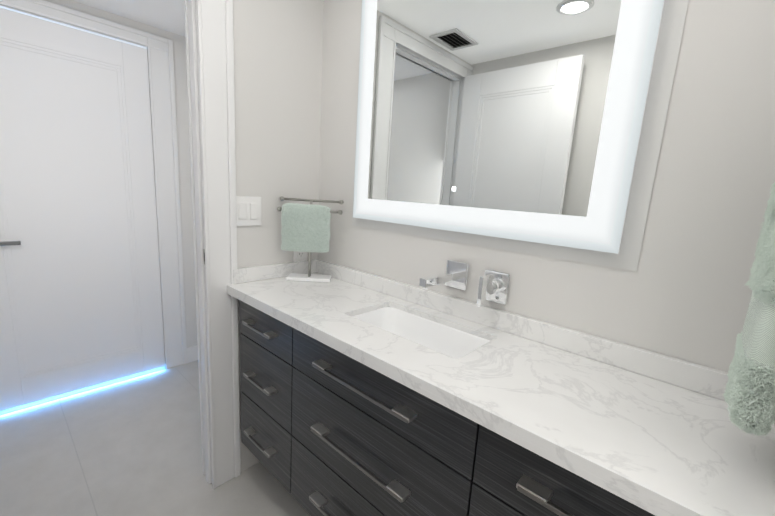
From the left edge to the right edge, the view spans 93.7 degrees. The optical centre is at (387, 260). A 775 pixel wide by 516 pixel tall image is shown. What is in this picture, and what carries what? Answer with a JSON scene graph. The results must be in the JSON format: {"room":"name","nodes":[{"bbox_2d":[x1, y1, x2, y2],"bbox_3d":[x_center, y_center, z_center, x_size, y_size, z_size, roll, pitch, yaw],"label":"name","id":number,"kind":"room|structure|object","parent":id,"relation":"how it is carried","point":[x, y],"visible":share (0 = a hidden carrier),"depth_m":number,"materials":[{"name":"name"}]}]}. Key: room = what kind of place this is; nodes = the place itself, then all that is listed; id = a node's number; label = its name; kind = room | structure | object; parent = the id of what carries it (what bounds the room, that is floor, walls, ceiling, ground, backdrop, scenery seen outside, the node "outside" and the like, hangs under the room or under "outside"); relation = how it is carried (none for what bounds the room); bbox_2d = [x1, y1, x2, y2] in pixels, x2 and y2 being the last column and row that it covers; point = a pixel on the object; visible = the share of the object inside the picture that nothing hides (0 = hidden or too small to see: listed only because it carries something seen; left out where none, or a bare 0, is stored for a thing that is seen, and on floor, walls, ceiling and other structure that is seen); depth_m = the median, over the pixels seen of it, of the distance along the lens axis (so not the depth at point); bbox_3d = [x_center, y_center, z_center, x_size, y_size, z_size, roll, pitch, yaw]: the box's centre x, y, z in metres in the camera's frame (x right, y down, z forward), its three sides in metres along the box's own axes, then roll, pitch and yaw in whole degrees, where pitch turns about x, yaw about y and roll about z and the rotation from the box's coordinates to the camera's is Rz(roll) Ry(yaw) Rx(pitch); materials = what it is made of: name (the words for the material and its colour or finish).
{"room":"bathroom","nodes":[
{"label":"bathroom","id":0,"kind":"room"},
{"bbox_2d":[45,0,197,346],"bbox_3d":[-1.733,-0.294,2.138,0.100,2.183,1.310,13,14,41],"label":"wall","id":1,"kind":"structure","parent":0,"point":[181,89],"depth_m":2.38,"materials":[{"name":"white paint"}]},
{"bbox_2d":[0,7,164,410],"bbox_3d":[-1.742,-0.214,2.019,0.070,2.023,0.820,13,14,41],"label":"door leaf","id":2,"kind":"structure","parent":1,"relation":"in","point":[80,298],"depth_m":2.03,"materials":[{"name":"white paint"}]},
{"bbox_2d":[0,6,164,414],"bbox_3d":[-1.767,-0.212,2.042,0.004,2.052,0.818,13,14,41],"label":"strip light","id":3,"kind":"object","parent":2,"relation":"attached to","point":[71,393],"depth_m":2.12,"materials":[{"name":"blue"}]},
{"bbox_2d":[0,0,186,368],"bbox_3d":[-1.760,-0.251,2.030,0.018,2.136,1.102,13,14,41],"label":"door frame","id":4,"kind":"structure","parent":1,"relation":"attached to","point":[163,107],"depth_m":2.30,"materials":[{"name":"white paint"}]},
{"bbox_2d":[187,345,197,362],"bbox_3d":[-1.333,0.826,1.916,1.160,0.117,1.308,13,14,41],"label":"baseboard","id":5,"kind":"structure","parent":1,"relation":"attached to","point":[192,353],"depth_m":2.64,"materials":[{"name":"white paint"}]},
{"bbox_2d":[73,0,184,36],"bbox_3d":[-1.240,-1.295,1.548,1.260,0.060,1.510,13,14,41],"label":"ceiling","id":6,"kind":"structure","parent":0,"point":[167,15],"depth_m":1.96,"materials":[{"name":"white paint"}]},
{"bbox_2d":[0,360,310,515],"bbox_3d":[-0.388,1.133,1.080,3.950,0.060,1.510,13,14,41],"label":"floor","id":7,"kind":"structure","parent":0,"point":[131,447],"depth_m":1.69,"materials":[{"name":"tile"}]},
{"bbox_2d":[234,295,293,492],"bbox_3d":[-0.334,0.472,1.550,0.396,0.689,0.415,13,14,41],"label":"base cabinet","id":8,"kind":"object","parent":7,"relation":"on","point":[266,340],"depth_m":1.38,"materials":[{"name":"black wood"}]},
{"bbox_2d":[290,327,485,515],"bbox_3d":[0.059,0.563,1.197,0.712,0.689,0.415,13,14,41],"label":"base cabinet","id":9,"kind":"object","parent":7,"relation":"on","point":[364,394],"depth_m":0.99,"materials":[{"name":"black wood"}]},
{"bbox_2d":[226,259,774,515],"bbox_3d":[0.089,0.191,1.098,1.604,0.080,0.452,13,14,41],"label":"countertop","id":10,"kind":"structure","parent":9,"relation":"on","point":[654,427],"depth_m":0.82,"materials":[{"name":"white stone"}]},
{"bbox_2d":[277,196,343,281],"bbox_3d":[-0.337,-0.090,1.580,0.275,0.356,0.095,3,11,-4],"label":"stand","id":11,"kind":"object","parent":10,"relation":"on","point":[305,228],"visible":0.98,"depth_m":1.53,"materials":[{"name":"green fabric"}]},
{"bbox_2d":[474,423,669,515],"bbox_3d":[0.486,0.662,0.814,0.487,0.689,0.415,13,14,41],"label":"base cabinet","id":12,"kind":"object","parent":7,"relation":"on","point":[519,479],"depth_m":0.67,"materials":[{"name":"black wood"}]},
{"bbox_2d":[233,259,317,282],"bbox_3d":[-0.490,0.046,1.619,0.020,0.059,0.407,13,14,41],"label":"backsplash","id":13,"kind":"structure","parent":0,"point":[273,271],"depth_m":1.59,"materials":[{"name":"white stone"}]},
{"bbox_2d":[233,0,323,471],"bbox_3d":[-0.534,-0.118,1.603,0.102,2.183,0.503,13,14,41],"label":"wall","id":14,"kind":"structure","parent":0,"point":[278,52],"depth_m":1.51,"materials":[{"name":"white paint"}]},
{"bbox_2d":[293,251,306,261],"bbox_3d":[-0.406,-0.050,1.696,0.008,0.116,0.074,13,14,41],"label":"outlet","id":15,"kind":"object","parent":14,"relation":"attached to","point":[299,256],"visible":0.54,"depth_m":1.70,"materials":[{"name":"white plastic"}]},
{"bbox_2d":[318,0,774,371],"bbox_3d":[0.144,-0.033,1.373,3.950,2.183,0.137,13,14,41],"label":"wall","id":16,"kind":"structure","parent":0,"point":[534,127],"depth_m":0.96,"materials":[{"name":"beige paint"}]},
{"bbox_2d":[419,260,509,306],"bbox_3d":[0.226,0.077,1.130,0.228,0.107,0.198,13,14,41],"label":"faucet","id":17,"kind":"object","parent":16,"relation":"attached to","point":[493,286],"visible":1,"depth_m":1.13,"materials":[{"name":"silver metal"}]},
{"bbox_3d":[0.985,0.239,0.209,0.893,2.183,0.550,13,14,41],"label":"wall","id":18,"kind":"structure","parent":0,"visible":0},
{"bbox_2d":[724,183,774,435],"bbox_3d":[0.642,-0.087,0.519,0.125,0.693,0.212,13,14,41],"label":"towel","id":19,"kind":"object","parent":18,"relation":"attached to","point":[749,396],"visible":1,"depth_m":0.53,"materials":[{"name":"green fabric"}]},
{"bbox_3d":[-0.902,-1.088,0.952,0.090,0.083,0.757,13,14,41],"label":"wall","id":20,"kind":"structure","parent":0,"visible":0},
{"bbox_2d":[184,0,240,488],"bbox_3d":[-0.960,-0.050,1.156,0.130,2.163,0.924,13,14,41],"label":"door frame","id":21,"kind":"structure","parent":20,"relation":"attached to","point":[210,58],"depth_m":1.40,"materials":[{"name":"white paint"}]}
]}

